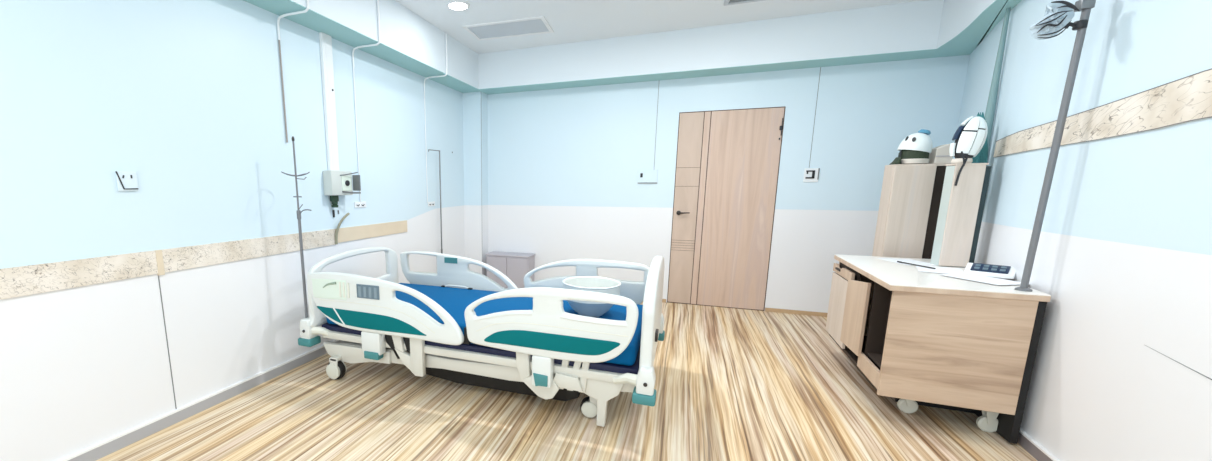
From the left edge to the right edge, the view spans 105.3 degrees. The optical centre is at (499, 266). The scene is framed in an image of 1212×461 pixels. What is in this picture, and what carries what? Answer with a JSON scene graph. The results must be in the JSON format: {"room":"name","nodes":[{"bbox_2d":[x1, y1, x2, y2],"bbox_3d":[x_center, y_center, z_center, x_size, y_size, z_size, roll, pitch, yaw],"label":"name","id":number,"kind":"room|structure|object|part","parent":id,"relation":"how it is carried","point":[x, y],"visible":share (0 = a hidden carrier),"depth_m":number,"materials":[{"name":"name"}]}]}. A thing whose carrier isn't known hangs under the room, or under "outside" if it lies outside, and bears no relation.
{"room":"hospital room","nodes":[
{"label":"hospital room","id":0,"kind":"room"},
{"bbox_2d":[0,0,464,460],"bbox_3d":[-1.789,-0.570,2.640,0.152,2.838,7.200,4,11,22],"label":"wall","id":1,"kind":"structure","parent":0,"point":[185,96],"depth_m":2.49,"materials":[{"name":"blue paint"}]},
{"bbox_2d":[115,171,138,190],"bbox_3d":[-1.859,-0.427,2.264,0.018,0.097,0.094,4,11,22],"label":"wall socket","id":2,"kind":"object","parent":1,"relation":"attached to","point":[126,180],"visible":1,"depth_m":2.26,"materials":[{"name":"white plastic"}]},
{"bbox_2d":[0,229,334,299],"bbox_3d":[-2.193,0.131,1.532,0.010,0.125,4.650,4,11,22],"label":"trim","id":3,"kind":"structure","parent":1,"relation":"attached to","point":[46,277],"depth_m":2.33,"materials":[{"name":"stone"}]},
{"bbox_2d":[59,340,341,460],"bbox_3d":[-1.750,0.812,2.757,0.016,0.074,7.000,4,11,22],"label":"baseboard","id":4,"kind":"structure","parent":1,"relation":"attached to","point":[97,451],"depth_m":2.61,"materials":[{"name":"grey"}]},
{"bbox_2d":[155,220,406,274],"bbox_3d":[-1.381,-0.212,3.507,0.014,0.135,2.385,4,11,22],"label":"trim","id":5,"kind":"structure","parent":1,"relation":"attached to","point":[373,230],"depth_m":3.98,"materials":[{"name":"beige stone"}]},
{"bbox_2d":[277,0,308,142],"bbox_3d":[-1.350,-1.455,2.999,0.285,1.216,0.016,4,11,22],"label":"conduit","id":6,"kind":"object","parent":1,"relation":"attached to","point":[307,1],"visible":1,"depth_m":3.04,"materials":[{"name":"white plastic"}]},
{"bbox_2d":[319,32,339,170],"bbox_3d":[-1.307,-1.252,3.493,0.030,1.005,0.104,4,11,22],"label":"conduit","id":7,"kind":"object","parent":1,"relation":"attached to","point":[325,40],"visible":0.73,"depth_m":3.47,"materials":[{"name":"white plastic"}]},
{"bbox_2d":[323,170,360,194],"bbox_3d":[-1.240,-0.662,3.587,0.160,0.190,0.253,4,11,22],"label":"box","id":8,"kind":"object","parent":1,"relation":"attached to","point":[335,182],"visible":1,"depth_m":3.56,"materials":[{"name":"white plastic"}]},
{"bbox_2d":[330,195,338,207],"bbox_3d":[-1.304,-0.517,3.587,0.052,0.095,0.062,4,11,22],"label":"plug","id":9,"kind":"object","parent":8,"relation":"attached to","point":[334,199],"visible":1,"depth_m":3.57,"materials":[{"name":"green plastic"}]},
{"bbox_2d":[335,213,349,243],"bbox_3d":[-1.264,-0.311,3.676,0.048,0.250,0.145,8,13,37],"label":"hose","id":10,"kind":"object","parent":1,"relation":"attached to","point":[347,214],"visible":1,"depth_m":3.64,"materials":[{"name":"beige plastic"}]},
{"bbox_2d":[354,201,365,207],"bbox_3d":[-1.197,-0.537,3.914,0.014,0.050,0.150,4,11,22],"label":"wall socket","id":11,"kind":"object","parent":1,"relation":"attached to","point":[356,204],"visible":1,"depth_m":3.90,"materials":[{"name":"white plastic"}]},
{"bbox_2d":[243,0,488,94],"bbox_3d":[-1.597,-1.761,2.351,0.267,0.393,7.200,4,11,22],"label":"ceiling beam","id":12,"kind":"structure","parent":1,"relation":"attached to","point":[408,41],"depth_m":3.81,"materials":[{"name":"white paint"}]},
{"bbox_2d":[352,0,379,201],"bbox_3d":[-1.071,-1.363,3.717,0.285,1.646,0.016,4,11,22],"label":"conduit","id":13,"kind":"object","parent":1,"relation":"attached to","point":[378,12],"visible":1,"depth_m":3.71,"materials":[{"name":"white plastic"}]},
{"bbox_2d":[428,201,434,205],"bbox_3d":[-0.748,-0.695,5.016,0.014,0.050,0.150,4,11,22],"label":"wall socket","id":14,"kind":"object","parent":1,"relation":"attached to","point":[433,202],"visible":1,"depth_m":5.01,"materials":[{"name":"white plastic"}]},
{"bbox_2d":[424,33,447,202],"bbox_3d":[-0.655,-1.517,4.735,0.285,1.696,0.016,4,11,22],"label":"conduit","id":15,"kind":"object","parent":1,"relation":"attached to","point":[445,33],"visible":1,"depth_m":4.73,"materials":[{"name":"white plastic"}]},
{"bbox_2d":[96,302,1036,460],"bbox_3d":[0.599,1.042,1.944,5.400,0.100,7.600,4,11,22],"label":"floor","id":16,"kind":"structure","parent":0,"point":[732,384],"depth_m":2.62,"materials":[{"name":"beige wood"}]},
{"bbox_2d":[428,149,442,253],"bbox_3d":[-0.688,-0.421,5.043,0.120,1.710,0.294,4,11,22],"label":"stand","id":17,"kind":"object","parent":16,"relation":"on","point":[428,149],"visible":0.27,"depth_m":5.05,"materials":[{"name":"grey metal"}]},
{"bbox_2d":[298,247,664,426],"bbox_3d":[-0.098,0.327,3.171,2.342,0.885,1.160,4,11,22],"label":"hospital bed","id":18,"kind":"object","parent":16,"relation":"on","point":[455,323],"visible":0.96,"depth_m":2.75,"materials":[{"name":"white plastic"}]},
{"bbox_2d":[281,136,311,317],"bbox_3d":[-1.349,-0.238,3.070,0.176,1.245,0.176,-5,11,-26],"label":"pole","id":19,"kind":"object","parent":18,"relation":"attached to","point":[299,212],"visible":0.98,"depth_m":3.06,"materials":[{"name":"grey metal"}]},
{"bbox_3d":[-1.317,0.423,3.135,0.089,0.139,0.090,4,11,22],"label":"bumper post","id":20,"kind":"part","parent":18,"relation":"part of","materials":[{"name":"white plastic"}]},
{"bbox_3d":[-1.214,0.453,3.137,0.154,0.090,0.057,-1,10,-6],"label":"bumper arm","id":21,"kind":"part","parent":18,"relation":"part of","materials":[{"name":"white plastic"}]},
{"bbox_3d":[-1.112,0.144,2.956,0.289,0.136,0.006,4,11,22],"label":"gauge panel","id":22,"kind":"part","parent":18,"relation":"part of","materials":[{"name":"white plastic"}]},
{"bbox_3d":[-1.101,0.105,3.549,0.045,0.493,1.080,4,11,22],"label":"headboard","id":23,"kind":"part","parent":18,"relation":"part of","materials":[{"name":"white plastic"}]},
{"bbox_3d":[-0.969,0.601,3.101,0.557,0.129,0.050,4,11,22],"label":"leg","id":24,"kind":"part","parent":18,"relation":"part of","materials":[{"name":"white paint"}]},
{"bbox_3d":[-0.822,0.157,2.836,0.170,0.088,0.007,4,11,22],"label":"control panel","id":25,"kind":"part","parent":18,"relation":"part of","materials":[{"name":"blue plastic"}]},
{"bbox_3d":[-0.734,0.245,2.843,1.128,0.376,0.045,4,11,22],"label":"head rail","id":26,"kind":"part","parent":18,"relation":"part of","materials":[{"name":"white plastic"}]},
{"bbox_3d":[-0.403,-0.053,3.776,0.120,0.047,0.007,4,11,22],"label":"label plate","id":27,"kind":"part","parent":18,"relation":"part of","materials":[{"name":"teal plastic"}]},
{"bbox_3d":[-0.351,0.166,3.729,0.234,0.027,0.012,4,11,22],"label":"mattress handle","id":28,"kind":"part","parent":18,"relation":"part of","materials":[{"name":"white plastic"}]},
{"bbox_3d":[-0.341,0.076,3.802,1.128,0.376,0.045,4,11,22],"label":"head rail","id":29,"kind":"part","parent":18,"relation":"part of","materials":[{"name":"white plastic"}]},
{"bbox_3d":[-0.079,0.334,3.182,2.080,0.123,0.920,4,11,22],"label":"mattress","id":30,"kind":"part","parent":18,"relation":"part of","materials":[{"name":"blue plastic"}]},
{"bbox_3d":[0.248,0.301,2.451,0.959,0.389,0.045,4,11,22],"label":"foot rail","id":31,"kind":"part","parent":18,"relation":"part of","materials":[{"name":"white plastic"}]},
{"bbox_3d":[0.641,0.132,3.409,0.959,0.389,0.045,4,11,22],"label":"foot rail","id":32,"kind":"part","parent":18,"relation":"part of","materials":[{"name":"white plastic"}]},
{"bbox_2d":[562,276,620,316],"bbox_3d":[0.593,0.202,2.938,0.372,0.216,0.372,4,11,22],"label":"basin","id":33,"kind":"object","parent":18,"relation":"on","point":[585,283],"visible":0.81,"depth_m":2.86,"materials":[{"name":"white plastic"}]},
{"bbox_3d":[0.532,0.734,2.509,0.314,0.288,0.050,4,11,22],"label":"leg","id":34,"kind":"part","parent":18,"relation":"part of","materials":[{"name":"white paint"}]},
{"bbox_3d":[0.667,0.587,2.367,0.057,0.090,0.154,-8,13,-39],"label":"bumper arm","id":35,"kind":"part","parent":18,"relation":"part of","materials":[{"name":"white plastic"}]},
{"bbox_3d":[0.743,0.570,2.295,0.089,0.139,0.090,4,11,22],"label":"bumper post","id":36,"kind":"part","parent":18,"relation":"part of","materials":[{"name":"white plastic"}]},
{"bbox_3d":[0.932,0.232,2.728,0.060,0.545,1.112,4,11,22],"label":"footboard","id":37,"kind":"part","parent":18,"relation":"part of","materials":[{"name":"white plastic"}]},
{"bbox_3d":[1.136,0.401,3.254,0.089,0.139,0.090,4,11,22],"label":"bumper post","id":38,"kind":"part","parent":18,"relation":"part of","materials":[{"name":"white plastic"}]},
{"bbox_2d":[485,251,534,287],"bbox_3d":[0.140,0.076,5.747,0.580,0.487,0.257,4,11,22],"label":"base cabinet","id":39,"kind":"object","parent":16,"relation":"on","point":[515,266],"visible":0.62,"depth_m":5.61,"materials":[{"name":"grey wood"}]},
{"bbox_3d":[-0.030,0.068,5.682,0.262,0.385,0.012,4,11,22],"label":"door","id":40,"kind":"part","parent":39,"relation":"part of","materials":[{"name":"grey wood"}]},
{"bbox_3d":[0.218,0.085,5.583,0.262,0.385,0.012,4,11,22],"label":"door","id":41,"kind":"part","parent":39,"relation":"part of","materials":[{"name":"grey wood"}]},
{"bbox_2d":[872,163,950,258],"bbox_3d":[3.133,-0.036,3.508,0.348,1.478,0.200,4,11,22],"label":"cabinet","id":42,"kind":"object","parent":16,"relation":"on","point":[910,199],"visible":0.52,"depth_m":3.37,"materials":[{"name":"beige laminate"}]},
{"bbox_3d":[3.050,-0.042,3.443,0.239,1.414,0.021,4,11,22],"label":"door","id":43,"kind":"part","parent":42,"relation":"part of","materials":[{"name":"beige laminate"}]},
{"bbox_2d":[889,129,932,164],"bbox_3d":[3.084,-0.895,3.388,0.232,0.252,0.184,4,11,22],"label":"helmet","id":44,"kind":"object","parent":42,"relation":"on","point":[916,148],"visible":0.98,"depth_m":3.33,"materials":[{"name":"white plastic"}]},
{"bbox_3d":[3.141,-0.994,3.347,0.073,0.041,0.076,4,11,22],"label":"knob","id":45,"kind":"part","parent":44,"relation":"part of","materials":[{"name":"blue plastic"}]},
{"bbox_3d":[3.249,-0.022,3.479,0.103,1.462,0.170,4,11,22],"label":"panel","id":46,"kind":"part","parent":42,"relation":"part of","materials":[{"name":"brown"}]},
{"bbox_2d":[928,144,952,163],"bbox_3d":[3.254,-0.828,3.338,0.112,0.140,0.124,4,11,22],"label":"carton","id":47,"kind":"object","parent":42,"relation":"on","point":[940,154],"visible":0.68,"depth_m":3.30,"materials":[{"name":"beige cardboard"}]},
{"bbox_2d":[826,254,1050,443],"bbox_3d":[2.643,0.416,2.900,0.694,0.800,1.204,4,11,24],"label":"storage cabinet","id":48,"kind":"object","parent":16,"relation":"on","point":[929,339],"visible":0.97,"depth_m":2.41,"materials":[{"name":"brown wood"}]},
{"bbox_3d":[2.496,0.307,3.333,0.018,0.465,0.474,4,11,24],"label":"door","id":49,"kind":"part","parent":48,"relation":"part of","materials":[{"name":"beige laminate"}]},
{"bbox_3d":[2.495,0.038,3.286,0.020,0.060,0.474,4,11,24],"label":"drawer","id":50,"kind":"part","parent":48,"relation":"part of","materials":[{"name":"brown wood"}]},
{"bbox_3d":[2.523,0.261,3.304,0.018,0.565,0.458,4,11,24],"label":"panel","id":51,"kind":"part","parent":48,"relation":"part of","materials":[{"name":"brown wood"}]},
{"bbox_3d":[2.619,0.633,2.949,0.548,0.025,1.136,4,11,24],"label":"panel","id":52,"kind":"part","parent":48,"relation":"part of","materials":[{"name":"brown wood"}]},
{"bbox_3d":[2.314,0.306,2.951,0.018,0.470,0.320,4,11,20],"label":"door","id":53,"kind":"part","parent":48,"relation":"part of","materials":[{"name":"brown wood"}]},
{"bbox_3d":[2.858,0.259,3.419,0.540,0.600,0.022,4,11,24],"label":"panel","id":54,"kind":"part","parent":48,"relation":"part of","materials":[{"name":"brown wood"}]},
{"bbox_2d":[877,258,936,265],"bbox_3d":[2.831,-0.034,3.139,0.210,0.002,0.297,1,10,8],"label":"paper sheet","id":55,"kind":"object","parent":48,"relation":"on","point":[911,261],"visible":0.91,"depth_m":3.15,"materials":[{"name":"white paper"}]},
{"bbox_2d":[897,261,935,268],"bbox_3d":[2.728,-0.012,2.971,0.010,0.010,0.270,0,10,0],"label":"pen","id":56,"kind":"object","parent":55,"relation":"on","point":[897,261],"visible":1,"depth_m":2.96,"materials":[{"name":"silver metal"}]},
{"bbox_3d":[2.606,0.765,2.709,0.360,0.154,0.015,4,11,24],"label":"kick panel","id":57,"kind":"part","parent":48,"relation":"part of","materials":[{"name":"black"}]},
{"bbox_2d":[916,265,963,273],"bbox_3d":[2.744,0.019,2.823,0.210,0.002,0.297,8,13,38],"label":"paper sheet","id":58,"kind":"object","parent":48,"relation":"on","point":[945,270],"visible":0.9,"depth_m":2.80,"materials":[{"name":"white paper"}]},
{"bbox_3d":[2.378,0.441,2.381,0.560,0.600,0.022,4,11,24],"label":"panel","id":59,"kind":"part","parent":48,"relation":"part of","materials":[{"name":"brown wood"}]},
{"bbox_2d":[938,274,1020,284],"bbox_3d":[2.701,0.068,2.532,0.210,0.002,0.297,-1,10,-7],"label":"paper sheet","id":60,"kind":"object","parent":48,"relation":"on","point":[996,281],"visible":0.96,"depth_m":2.52,"materials":[{"name":"white paper"}]},
{"bbox_2d":[964,263,1015,278],"bbox_3d":[2.839,0.020,2.621,0.109,0.064,0.200,-7,12,-36],"label":"desk phone","id":61,"kind":"object","parent":60,"relation":"on","point":[998,271],"visible":0.98,"depth_m":2.60,"materials":[{"name":"white plastic"}]},
{"bbox_3d":[2.883,0.446,2.797,0.030,0.753,1.180,4,11,24],"label":"panel","id":62,"kind":"part","parent":48,"relation":"part of","materials":[{"name":"black"}]},
{"bbox_2d":[1014,0,1095,291],"bbox_3d":[2.627,-0.561,2.161,0.080,1.380,0.059,4,11,22],"label":"pole","id":63,"kind":"object","parent":48,"relation":"on","point":[1085,6],"visible":0.96,"depth_m":2.14,"materials":[{"name":"grey metal"}]},
{"bbox_2d":[1029,1,1079,39],"bbox_3d":[2.536,-1.127,2.080,0.145,0.161,0.070,4,11,22],"label":"plastic bag","id":64,"kind":"object","parent":63,"relation":"hanging from","point":[1058,14],"visible":1,"depth_m":2.06,"materials":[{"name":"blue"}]},
{"bbox_2d":[395,0,923,53],"bbox_3d":[0.597,-1.861,1.434,5.400,0.120,7.600,4,11,22],"label":"ceiling","id":65,"kind":"structure","parent":0,"point":[571,21],"depth_m":4.07,"materials":[{"name":"white paint"}]},
{"bbox_2d":[446,0,469,10],"bbox_3d":[-0.351,-2.219,3.854,0.200,0.012,0.200,4,11,22],"label":"recessed light","id":66,"kind":"object","parent":65,"relation":"in","point":[457,5],"visible":1,"depth_m":3.84,"materials":[{"name":"white plastic"}]},
{"bbox_2d":[449,3,466,9],"bbox_3d":[-0.351,-2.219,3.854,0.151,0.010,0.151,4,11,22],"label":"diffuser","id":67,"kind":"object","parent":66,"relation":"attached to","point":[453,6],"depth_m":3.86,"materials":[{"name":"white plastic"}]},
{"bbox_2d":[462,16,553,40],"bbox_3d":[0.094,-2.321,4.428,0.800,0.014,0.440,3,11,18],"label":"access hatch","id":68,"kind":"object","parent":65,"relation":"attached to","point":[531,25],"visible":1,"depth_m":4.41,"materials":[{"name":"white metal"}]},
{"bbox_3d":[0.094,-2.324,4.428,0.724,0.008,0.364,3,11,18],"label":"panel","id":69,"kind":"part","parent":68,"relation":"part of","materials":[{"name":"white metal"}]},
{"bbox_2d":[724,0,764,5],"bbox_3d":[2.297,-2.167,3.555,0.950,0.016,0.245,4,11,22],"label":"ceiling vent","id":70,"kind":"object","parent":65,"relation":"in","point":[732,2],"visible":1,"depth_m":3.76,"materials":[{"name":"white metal"}]},
{"bbox_2d":[729,0,747,2],"bbox_3d":[2.300,-2.171,3.560,0.870,0.010,0.158,4,11,22],"label":"grille","id":71,"kind":"object","parent":70,"relation":"attached to","point":[731,1],"depth_m":3.76,"materials":[{"name":"grey metal"}]},
{"bbox_2d":[487,55,969,312],"bbox_3d":[1.950,-0.997,5.055,5.250,2.838,0.151,4,11,22],"label":"wall","id":72,"kind":"structure","parent":0,"point":[564,164],"depth_m":4.83,"materials":[{"name":"blue paint"}]},
{"bbox_2d":[463,92,487,275],"bbox_3d":[-0.295,-0.927,5.797,0.248,2.445,0.201,4,11,22],"label":"trim","id":73,"kind":"structure","parent":72,"relation":"attached to","point":[475,104],"depth_m":5.68,"materials":[{"name":"blue paint"}]},
{"bbox_2d":[638,170,657,182],"bbox_3d":[1.665,-1.011,5.078,0.207,0.134,0.018,4,11,22],"label":"light switch","id":74,"kind":"object","parent":72,"relation":"attached to","point":[644,176],"visible":1,"depth_m":5.07,"materials":[{"name":"white plastic"}]},
{"bbox_2d":[667,106,785,310],"bbox_3d":[2.390,-0.590,4.868,0.983,2.100,0.114,4,11,22],"label":"door","id":75,"kind":"structure","parent":72,"relation":"in","point":[728,161],"depth_m":4.86,"materials":[{"name":"brown wood"}]},
{"bbox_3d":[2.022,-0.591,4.989,0.136,0.048,0.059,4,11,22],"label":"handle","id":76,"kind":"part","parent":75,"relation":"part of","materials":[{"name":"black metal"}]},
{"bbox_2d":[478,0,976,93],"bbox_3d":[1.931,-2.159,4.605,4.563,0.393,0.314,4,11,22],"label":"ceiling beam","id":77,"kind":"structure","parent":72,"relation":"attached to","point":[910,30],"depth_m":4.34,"materials":[{"name":"white paint"}]},
{"bbox_2d":[662,299,827,316],"bbox_3d":[1.960,0.396,5.208,4.545,0.040,0.012,4,11,22],"label":"baseboard","id":78,"kind":"structure","parent":72,"relation":"attached to","point":[811,313],"depth_m":4.75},
{"bbox_2d":[803,168,819,181],"bbox_3d":[3.104,-0.910,4.507,0.125,0.135,0.016,4,11,22],"label":"wall socket","id":79,"kind":"object","parent":72,"relation":"attached to","point":[810,174],"visible":1,"depth_m":4.50,"materials":[{"name":"white plastic"}]},
{"bbox_2d":[930,163,991,266],"bbox_3d":[2.980,-0.330,2.929,0.182,0.658,0.127,4,11,22],"label":"cabinet","id":80,"kind":"object","parent":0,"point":[961,209],"visible":0.89,"depth_m":2.89,"materials":[{"name":"beige laminate"}]},
{"bbox_2d":[949,116,987,185],"bbox_3d":[2.957,-0.729,2.862,0.160,0.429,0.128,2,10,9],"label":"helmet","id":81,"kind":"object","parent":80,"relation":"on","point":[970,138],"visible":0.99,"depth_m":2.83,"materials":[{"name":"white plastic"}]},
{"bbox_3d":[2.896,-0.748,2.897,0.023,0.082,0.054,4,11,22],"label":"shell panel","id":82,"kind":"part","parent":81,"relation":"part of","materials":[{"name":"white plastic"}]},
{"bbox_3d":[2.939,-0.916,2.849,0.053,0.055,0.046,4,11,22],"label":"shell panel","id":83,"kind":"part","parent":81,"relation":"part of","materials":[{"name":"white plastic"}]},
{"bbox_3d":[2.918,-0.776,2.832,0.024,0.137,0.077,-9,13,-40],"label":"shell panel","id":84,"kind":"part","parent":81,"relation":"part of","materials":[{"name":"white plastic"}]},
{"bbox_3d":[2.945,-0.888,2.810,0.076,0.091,0.049,0,10,2],"label":"shell panel","id":85,"kind":"part","parent":81,"relation":"part of","materials":[{"name":"white plastic"}]},
{"bbox_3d":[2.964,-0.771,2.813,0.061,0.158,0.030,1,10,5],"label":"shell panel","id":86,"kind":"part","parent":81,"relation":"part of","materials":[{"name":"white plastic"}]},
{"bbox_3d":[2.997,-0.809,2.820,0.052,0.246,0.029,8,13,40],"label":"shell panel","id":87,"kind":"part","parent":81,"relation":"part of","materials":[{"name":"white plastic"}]},
{"bbox_3d":[2.982,-0.891,2.803,0.037,0.080,0.053,4,11,22],"label":"shell panel","id":88,"kind":"part","parent":81,"relation":"part of","materials":[{"name":"white plastic"}]},
{"bbox_2d":[952,0,1211,460],"bbox_3d":[2.393,-0.283,0.990,0.460,2.838,7.240,5,11,26],"label":"wall","id":89,"kind":"structure","parent":0,"point":[1123,257],"depth_m":1.92,"materials":[{"name":"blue paint"}]},
{"bbox_2d":[937,0,1021,49],"bbox_3d":[2.226,-1.483,0.756,0.404,0.393,7.070,5,11,26],"label":"trim","id":90,"kind":"structure","parent":89,"relation":"attached to","point":[964,23],"depth_m":3.38,"materials":[{"name":"white paint"}]},
{"bbox_2d":[972,112,987,165],"bbox_3d":[3.144,-0.672,2.988,0.100,0.672,0.082,4,11,22],"label":"cloth bag","id":91,"kind":"object","parent":89,"relation":"hanging from","point":[982,156],"visible":0.12,"depth_m":2.95,"materials":[{"name":"teal fabric"}]},
{"bbox_2d":[985,7,1010,152],"bbox_3d":[3.255,-1.021,3.002,0.052,1.296,0.076,4,11,22],"label":"pipe","id":92,"kind":"object","parent":89,"relation":"attached to","point":[991,104],"visible":0.6,"depth_m":2.97,"materials":[{"name":"teal"}]},
{"bbox_2d":[1017,428,1059,460],"bbox_3d":[2.316,1.075,1.261,0.328,0.070,7.228,5,11,26],"label":"baseboard","id":93,"kind":"structure","parent":89,"relation":"attached to","point":[1027,442],"depth_m":2.24,"materials":[{"name":"grey"}]},
{"bbox_2d":[993,68,1211,157],"bbox_3d":[2.553,-0.618,1.702,0.073,0.253,2.759,5,11,26],"label":"trim","id":94,"kind":"structure","parent":89,"relation":"attached to","point":[1189,98],"depth_m":1.85,"materials":[{"name":"stone"}]},
{"bbox_2d":[1145,345,1211,379],"bbox_3d":[2.347,0.375,1.488,0.006,0.069,0.551,4,11,24],"label":"trim","id":95,"kind":"structure","parent":89,"relation":"attached to","point":[1145,345],"depth_m":1.57,"materials":[{"name":"grey"}]}
]}

